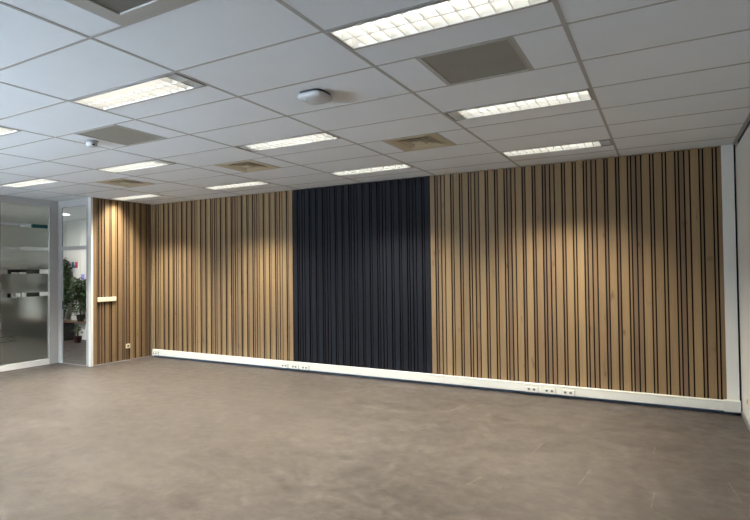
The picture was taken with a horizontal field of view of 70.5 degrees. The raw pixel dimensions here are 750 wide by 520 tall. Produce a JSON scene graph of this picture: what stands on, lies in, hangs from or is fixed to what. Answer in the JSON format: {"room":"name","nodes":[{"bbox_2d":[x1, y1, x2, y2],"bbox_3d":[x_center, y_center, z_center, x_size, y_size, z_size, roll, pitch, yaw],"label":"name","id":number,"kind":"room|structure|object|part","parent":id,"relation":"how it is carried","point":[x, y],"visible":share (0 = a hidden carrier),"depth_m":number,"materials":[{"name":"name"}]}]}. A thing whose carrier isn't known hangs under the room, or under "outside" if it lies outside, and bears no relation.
{"room":"empty office room","nodes":[
{"label":"empty office room","id":0,"kind":"room"},
{"bbox_2d":[0,224,19,297],"bbox_3d":[-12.400,0.433,9.934,0.100,3.081,10.750,-1,-1,29],"label":"wall","id":1,"kind":"structure","parent":0,"point":[1,247],"depth_m":14.31,"materials":[{"name":"white"}]},
{"bbox_2d":[0,195,57,371],"bbox_3d":[-7.900,0.356,6.137,0.089,2.981,8.400,-1,-1,29],"label":"glass","id":2,"kind":"object","parent":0,"point":[28,325],"visible":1,"depth_m":9.37,"materials":[{"name":"grey"}]},
{"bbox_3d":[-7.910,1.795,6.033,0.064,0.100,8.239,-1,-1,29],"label":"rail","id":3,"kind":"part","parent":2,"relation":"part of","materials":[{"name":"white metal"}]},
{"bbox_2d":[58,197,92,366],"bbox_3d":[-5.424,0.392,9.580,1.023,2.981,0.042,-1,-1,29],"label":"door","id":4,"kind":"structure","parent":2,"relation":"attached to","point":[88,202],"depth_m":9.41,"materials":[{"name":"white metal"}]},
{"bbox_3d":[-5.009,0.383,9.352,0.077,2.981,0.040,-1,-1,29],"label":"post","id":5,"kind":"part","parent":4,"relation":"part of","materials":[{"name":"white metal"}]},
{"bbox_2d":[20,220,85,250],"bbox_3d":[-6.859,0.426,13.089,6.800,3.081,0.100,-1,-1,29],"label":"wall","id":6,"kind":"structure","parent":0,"point":[75,221],"depth_m":14.24,"materials":[{"name":"white"}]},
{"bbox_2d":[151,205,152,355],"bbox_3d":[-4.489,0.346,10.416,0.084,3.081,2.320,-1,-1,29],"label":"wall","id":7,"kind":"structure","parent":0,"point":[151,205],"depth_m":10.47,"materials":[{"name":"brown wood"}]},
{"bbox_2d":[93,355,151,365],"bbox_3d":[-4.677,1.869,9.865,0.050,0.019,1.206,-1,-1,29],"label":"baseboard","id":8,"kind":"structure","parent":7,"relation":"attached to","point":[150,355],"depth_m":9.82,"materials":[{"name":"grey"}]},
{"bbox_2d":[93,197,151,364],"bbox_3d":[-4.682,0.380,9.893,0.074,2.959,1.218,-1,-1,29],"label":"panel","id":9,"kind":"object","parent":7,"relation":"attached to","point":[121,229],"depth_m":9.84,"materials":[{"name":"brown wood"}]},
{"bbox_3d":[-4.829,0.709,9.564,0.028,0.082,0.357,-1,-1,29],"label":"light switch strip","id":10,"kind":"part","parent":9,"relation":"part of","materials":[{"name":"white plastic"}]},
{"bbox_2d":[0,0,749,224],"bbox_3d":[-5.217,-1.192,6.029,16.312,0.054,10.750,-1,-1,29],"label":"ceiling","id":11,"kind":"structure","parent":0,"point":[659,75],"depth_m":4.00,"materials":[{"name":"tile"}]},
{"bbox_2d":[0,126,19,135],"bbox_3d":[-3.903,-1.248,5.138,1.172,0.099,0.280,-1,-1,29],"label":"ceiling light","id":12,"kind":"object","parent":11,"relation":"attached to","point":[3,130],"visible":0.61,"depth_m":5.01,"materials":[{"name":"grey plastic"}]},
{"bbox_2d":[0,178,60,187],"bbox_3d":[-5.120,-1.181,7.854,1.113,0.099,0.280,-1,-1,29],"label":"ceiling light","id":13,"kind":"object","parent":11,"relation":"attached to","point":[39,181],"visible":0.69,"depth_m":7.87,"materials":[{"name":"grey plastic"}]},
{"bbox_2d":[31,224,47,228],"bbox_3d":[-8.563,-0.825,13.557,0.050,0.321,0.400,-1,-1,29],"label":"hanging sign","id":14,"kind":"object","parent":11,"relation":"hanging from","point":[32,225],"visible":0.34,"depth_m":13.50,"materials":[{"name":"teal"}]},
{"bbox_2d":[85,140,98,146],"bbox_3d":[-2.880,-1.180,5.396,0.124,0.060,0.124,-1,-1,29],"label":"smoke detector","id":15,"kind":"object","parent":11,"relation":"attached to","point":[89,143],"visible":1,"depth_m":5.36,"materials":[{"name":"grey plastic"}]},
{"bbox_2d":[75,125,165,145],"bbox_3d":[-2.491,-1.256,5.219,0.576,0.080,0.576,-1,-1,29],"label":"ceiling vent","id":16,"kind":"object","parent":11,"relation":"in","point":[116,134],"visible":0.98,"depth_m":5.21,"materials":[{"name":"grey metal"}]},
{"bbox_2d":[97,179,152,186],"bbox_3d":[-3.734,-1.183,7.949,0.576,0.076,0.576,-1,-1,29],"label":"ceiling vent","id":17,"kind":"object","parent":11,"relation":"in","point":[119,182],"visible":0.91,"depth_m":7.94,"materials":[{"name":"beige metal"}]},
{"bbox_2d":[68,0,192,24],"bbox_3d":[-1.249,-1.322,2.490,0.576,0.082,0.576,-1,-1,29],"label":"ceiling vent","id":18,"kind":"object","parent":11,"relation":"in","point":[124,12],"visible":1,"depth_m":2.69,"materials":[{"name":"grey metal"}]},
{"bbox_3d":[-1.249,-1.293,2.489,0.400,0.004,0.400,-1,-1,29],"label":"plate","id":19,"kind":"part","parent":18,"relation":"part of","materials":[{"name":"grey metal"}]},
{"bbox_2d":[96,159,175,172],"bbox_3d":[-3.040,-1.228,6.718,1.172,0.099,0.280,-1,-1,29],"label":"ceiling light","id":20,"kind":"object","parent":11,"relation":"attached to","point":[152,163],"visible":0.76,"depth_m":6.73,"materials":[{"name":"grey plastic"}]},
{"bbox_2d":[109,194,162,200],"bbox_3d":[-4.257,-1.161,9.433,1.113,0.099,0.280,-1,-1,29],"label":"ceiling light","id":21,"kind":"object","parent":11,"relation":"attached to","point":[143,195],"visible":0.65,"depth_m":9.46,"materials":[{"name":"grey plastic"}]},
{"bbox_2d":[71,73,206,110],"bbox_3d":[-1.797,-1.295,3.988,1.172,0.099,0.280,-1,-1,29],"label":"ceiling light","id":22,"kind":"object","parent":11,"relation":"attached to","point":[173,83],"visible":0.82,"depth_m":3.98,"materials":[{"name":"grey"}]},
{"bbox_2d":[168,75,201,86],"bbox_3d":[-1.337,-1.266,3.736,0.099,0.007,0.256,-1,-1,29],"label":"ceiling light","id":23,"kind":"object","parent":22,"relation":"on","point":[179,78],"depth_m":3.73,"materials":[{"name":"plastic"}]},
{"bbox_2d":[202,181,270,189],"bbox_3d":[-2.177,-1.208,8.297,1.172,0.099,0.280,-1,-1,29],"label":"ceiling light","id":24,"kind":"object","parent":11,"relation":"attached to","point":[254,183],"visible":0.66,"depth_m":8.31,"materials":[{"name":"grey plastic"}]},
{"bbox_2d":[216,160,278,171],"bbox_3d":[-1.628,-1.230,6.798,0.576,0.076,0.576,-1,-1,29],"label":"ceiling vent","id":25,"kind":"object","parent":11,"relation":"in","point":[247,165],"visible":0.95,"depth_m":6.80,"materials":[{"name":"beige metal"}]},
{"bbox_2d":[235,132,339,151],"bbox_3d":[-0.934,-1.276,5.567,1.172,0.099,0.280,-1,-1,29],"label":"ceiling light","id":26,"kind":"object","parent":11,"relation":"attached to","point":[318,137],"visible":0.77,"depth_m":5.58,"materials":[{"name":"grey plastic"}]},
{"bbox_2d":[241,146,257,150],"bbox_3d":[-1.394,-1.225,5.818,0.099,0.007,0.256,-1,-1,29],"label":"ceiling light","id":27,"kind":"object","parent":26,"relation":"on","point":[248,148],"depth_m":5.82,"materials":[{"name":"plastic"}]},
{"bbox_2d":[297,88,332,104],"bbox_3d":[-0.455,-1.238,4.037,0.234,0.058,0.234,-1,-1,29],"label":"smoke detector","id":28,"kind":"object","parent":11,"relation":"attached to","point":[315,96],"visible":1,"depth_m":3.98,"materials":[{"name":"grey plastic"}]},
{"bbox_2d":[329,164,413,175],"bbox_3d":[-0.071,-1.256,7.147,1.172,0.099,0.280,-1,-1,29],"label":"ceiling light","id":29,"kind":"object","parent":11,"relation":"attached to","point":[398,166],"visible":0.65,"depth_m":7.17,"materials":[{"name":"grey plastic"}]},
{"bbox_2d":[384,133,453,150],"bbox_3d":[0.478,-1.278,5.648,0.576,0.076,0.576,-1,-1,29],"label":"ceiling vent","id":30,"kind":"object","parent":11,"relation":"in","point":[427,141],"visible":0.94,"depth_m":5.65,"materials":[{"name":"beige metal"}]},
{"bbox_3d":[0.478,-1.245,5.647,0.124,0.010,0.124,-1,-1,29],"label":"plate","id":31,"kind":"part","parent":30,"relation":"part of","materials":[{"name":"beige metal"}]},
{"bbox_2d":[327,0,550,49],"bbox_3d":[0.308,-1.343,2.837,1.172,0.099,0.280,-1,-1,29],"label":"ceiling light","id":32,"kind":"object","parent":11,"relation":"attached to","point":[441,14],"visible":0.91,"depth_m":2.90,"materials":[{"name":"grey plastic"}]},
{"bbox_2d":[419,38,529,84],"bbox_3d":[0.667,-1.327,3.494,0.576,0.080,0.576,-1,-1,29],"label":"ceiling vent","id":33,"kind":"object","parent":11,"relation":"in","point":[500,57],"visible":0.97,"depth_m":3.47,"materials":[{"name":"grey metal"}]},
{"bbox_2d":[444,89,593,120],"bbox_3d":[1.172,-1.323,4.417,1.172,0.099,0.280,-1,-1,29],"label":"ceiling light","id":34,"kind":"object","parent":11,"relation":"attached to","point":[582,95],"visible":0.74,"depth_m":4.42,"materials":[{"name":"grey plastic"}]},
{"bbox_2d":[447,112,465,119],"bbox_3d":[0.712,-1.273,4.668,0.099,0.007,0.256,-1,-1,29],"label":"ceiling light","id":35,"kind":"object","parent":34,"relation":"on","point":[453,115],"depth_m":4.67,"materials":[{"name":"plastic"}]},
{"bbox_2d":[500,139,612,156],"bbox_3d":[2.035,-1.303,5.996,1.172,0.099,0.280,-1,-1,29],"label":"ceiling light","id":36,"kind":"object","parent":11,"relation":"attached to","point":[608,142],"visible":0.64,"depth_m":6.01,"materials":[{"name":"grey"}]},
{"bbox_2d":[600,140,610,145],"bbox_3d":[2.495,-1.274,5.744,0.099,0.007,0.256,-1,-1,29],"label":"ceiling light","id":37,"kind":"object","parent":36,"relation":"on","point":[602,142],"depth_m":5.75,"materials":[{"name":"mirror"}]},
{"bbox_2d":[0,339,749,519],"bbox_3d":[-5.137,1.860,5.947,16.610,0.100,10.950,-1,-1,29],"label":"floor","id":38,"kind":"structure","parent":0,"point":[147,438],"depth_m":4.78,"materials":[{"name":"carpet"}]},
{"bbox_2d":[7,269,39,297],"bbox_3d":[-9.405,1.094,14.210,0.930,1.850,0.340,-1,-1,29],"label":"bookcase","id":39,"kind":"object","parent":38,"relation":"on","point":[28,271],"visible":0.02,"depth_m":14.07,"materials":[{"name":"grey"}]},
{"bbox_2d":[40,222,85,339],"bbox_3d":[-7.317,0.524,13.236,3.550,2.901,0.078,-1,-1,29],"label":"wall","id":40,"kind":"structure","parent":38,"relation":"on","point":[74,234],"depth_m":13.32,"materials":[{"name":"white paint"}]},
{"bbox_3d":[-8.640,-0.544,13.940,0.577,0.666,0.014,-1,-1,29],"label":"door","id":41,"kind":"part","parent":40,"relation":"part of","materials":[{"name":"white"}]},
{"bbox_3d":[-8.623,0.864,13.913,0.577,2.120,0.014,-1,-1,29],"label":"door","id":42,"kind":"part","parent":40,"relation":"part of","materials":[{"name":"white glass"}]},
{"bbox_3d":[-8.124,-0.555,13.658,0.577,0.666,0.014,-1,-1,29],"label":"door","id":43,"kind":"part","parent":40,"relation":"part of","materials":[{"name":"white glass"}]},
{"bbox_3d":[-8.107,0.852,13.631,0.577,2.120,0.014,-1,-1,29],"label":"door","id":44,"kind":"part","parent":40,"relation":"part of","materials":[{"name":"white"}]},
{"bbox_3d":[-7.608,-0.567,13.376,0.577,0.666,0.014,-1,-1,29],"label":"door","id":45,"kind":"part","parent":40,"relation":"part of","materials":[{"name":"white"}]},
{"bbox_3d":[-7.591,0.841,13.349,0.577,2.120,0.014,-1,-1,29],"label":"door","id":46,"kind":"part","parent":40,"relation":"part of","materials":[{"name":"white"}]},
{"bbox_3d":[-7.092,-0.579,13.094,0.577,0.666,0.014,-1,-1,29],"label":"door","id":47,"kind":"part","parent":40,"relation":"part of","materials":[{"name":"white"}]},
{"bbox_3d":[-7.075,0.829,13.068,0.577,2.120,0.014,-1,-1,29],"label":"door","id":48,"kind":"part","parent":40,"relation":"part of","materials":[{"name":"white paint"}]},
{"bbox_2d":[63,320,73,340],"bbox_3d":[-8.150,1.751,13.402,1.420,0.475,0.360,-1,-1,29],"label":"base cabinet","id":49,"kind":"object","parent":38,"relation":"on","point":[68,328],"visible":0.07,"depth_m":13.08,"materials":[{"name":"black"}]},
{"bbox_2d":[47,257,72,319],"bbox_3d":[-7.888,0.711,13.152,0.804,1.587,0.590,-1,-1,29],"label":"potted plant","id":50,"kind":"object","parent":49,"relation":"on","point":[66,269],"visible":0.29,"depth_m":13.21,"materials":[{"name":"green plant"}]},
{"bbox_2d":[67,320,85,323],"bbox_3d":[-6.885,1.724,12.774,1.395,0.475,0.250,-1,-1,29],"label":"bench","id":51,"kind":"object","parent":38,"relation":"on","point":[74,321],"visible":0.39,"depth_m":12.87,"materials":[{"name":"brown wood"}]},
{"bbox_2d":[64,277,85,321],"bbox_3d":[-7.254,0.943,12.850,0.754,1.096,0.507,-1,-1,29],"label":"potted plant","id":52,"kind":"object","parent":51,"relation":"on","point":[78,288],"visible":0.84,"depth_m":12.88,"materials":[{"name":"green plant"}]},
{"bbox_3d":[-7.174,1.411,12.930,0.206,0.161,0.206,-1,-1,29],"label":"pot","id":53,"kind":"part","parent":52,"relation":"part of","materials":[{"name":"black plastic"}]},
{"bbox_2d":[72,325,84,342],"bbox_3d":[-7.053,1.737,12.584,0.259,0.445,0.323,0,-1,-40],"label":"potted plant","id":54,"kind":"object","parent":38,"relation":"on","point":[77,339],"visible":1,"depth_m":12.56,"materials":[{"name":"green plant"}]},
{"bbox_3d":[-7.063,1.885,12.613,0.185,0.151,0.185,-1,-1,29],"label":"pot","id":55,"kind":"part","parent":54,"relation":"part of","materials":[{"name":"red ceramic"}]},
{"bbox_2d":[153,141,737,355],"bbox_3d":[-0.086,0.251,8.219,9.860,3.081,0.155,-1,-1,29],"label":"wall","id":56,"kind":"structure","parent":0,"point":[736,144],"depth_m":6.17,"materials":[{"name":"white paint"}]},
{"bbox_2d":[152,190,293,360],"bbox_3d":[-2.856,0.300,9.618,3.454,2.854,0.044,-1,-1,29],"label":"panel","id":57,"kind":"object","parent":56,"relation":"attached to","point":[223,275],"visible":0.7,"depth_m":9.49,"materials":[{"name":"brown wood"}]},
{"bbox_2d":[293,176,431,373],"bbox_3d":[-0.264,0.241,8.201,2.455,2.854,0.044,-1,-1,29],"label":"panel","id":58,"kind":"object","parent":56,"relation":"attached to","point":[362,251],"visible":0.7,"depth_m":8.12,"materials":[{"name":"black fabric"}]},
{"bbox_2d":[152,349,740,412],"bbox_3d":[-0.162,1.694,8.052,9.460,0.123,0.062,-1,-1,29],"label":"cable trunking","id":59,"kind":"object","parent":56,"relation":"attached to","point":[726,405],"visible":0.94,"depth_m":7.13,"materials":[{"name":"white plastic"}]},
{"bbox_2d":[281,363,287,367],"bbox_3d":[-1.488,1.740,8.733,0.132,0.073,0.031,-1,-1,29],"label":"double socket","id":60,"kind":"object","parent":59,"relation":"attached to","point":[283,365],"visible":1,"depth_m":8.73,"materials":[{"name":"white plastic"}]},
{"bbox_2d":[291,364,298,368],"bbox_3d":[-1.305,1.736,8.633,0.136,0.073,0.031,-1,-1,29],"label":"double socket","id":61,"kind":"object","parent":59,"relation":"attached to","point":[293,366],"visible":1,"depth_m":8.62,"materials":[{"name":"white plastic"}]},
{"bbox_2d":[301,365,308,369],"bbox_3d":[-1.125,1.732,8.535,0.143,0.073,0.031,-1,-1,29],"label":"double socket","id":62,"kind":"object","parent":59,"relation":"attached to","point":[303,367],"visible":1,"depth_m":8.53,"materials":[{"name":"white plastic"}]},
{"bbox_2d":[526,386,537,392],"bbox_3d":[2.014,1.661,6.820,0.158,0.073,0.031,-1,-1,29],"label":"double socket","id":63,"kind":"object","parent":59,"relation":"attached to","point":[528,388],"visible":1,"depth_m":6.81,"materials":[{"name":"white plastic"}]},
{"bbox_2d":[543,387,555,393],"bbox_3d":[2.208,1.657,6.714,0.153,0.073,0.031,-1,-1,29],"label":"double socket","id":64,"kind":"object","parent":59,"relation":"attached to","point":[545,390],"visible":1,"depth_m":6.70,"materials":[{"name":"white plastic"}]},
{"bbox_2d":[562,389,574,395],"bbox_3d":[2.404,1.653,6.607,0.156,0.073,0.031,-1,-1,29],"label":"double socket","id":65,"kind":"object","parent":59,"relation":"attached to","point":[567,392],"visible":1,"depth_m":6.59,"materials":[{"name":"white plastic"}]},
{"bbox_2d":[154,355,740,414],"bbox_3d":[-0.142,1.740,8.110,9.487,0.099,0.057,-1,-1,29],"label":"baseboard","id":66,"kind":"structure","parent":56,"relation":"attached to","point":[496,389],"depth_m":7.19,"materials":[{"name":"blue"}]},
{"bbox_2d":[430,146,726,399],"bbox_3d":[2.354,0.182,6.771,3.513,2.854,0.044,-1,-1,29],"label":"panel","id":67,"kind":"object","parent":56,"relation":"attached to","point":[600,273],"visible":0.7,"depth_m":6.60,"materials":[{"name":"brown wood"}]},
{"bbox_2d":[721,144,739,400],"bbox_3d":[3.947,0.194,5.898,0.116,2.949,0.050,-1,-1,29],"label":"trim","id":68,"kind":"structure","parent":56,"relation":"attached to","point":[727,154],"depth_m":5.88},
{"bbox_2d":[733,145,741,409],"bbox_3d":[4.015,0.192,5.881,0.020,2.951,0.015,-1,-1,29],"label":"trim","id":69,"kind":"structure","parent":56,"relation":"attached to","point":[733,145],"depth_m":5.87,"materials":[{"name":"black"}]},
{"bbox_2d":[735,120,749,422],"bbox_3d":[1.809,0.103,1.660,0.160,3.081,9.850,-1,-1,29],"label":"wall","id":70,"kind":"structure","parent":0,"point":[742,151],"depth_m":5.43,"materials":[{"name":"white paint"}]},
{"bbox_2d":[741,410,749,430],"bbox_3d":[1.702,1.613,1.580,0.012,0.059,9.620,-1,-1,29],"label":"baseboard","id":71,"kind":"structure","parent":70,"relation":"attached to","point":[745,419],"depth_m":5.48,"materials":[{"name":"grey"}]}
]}

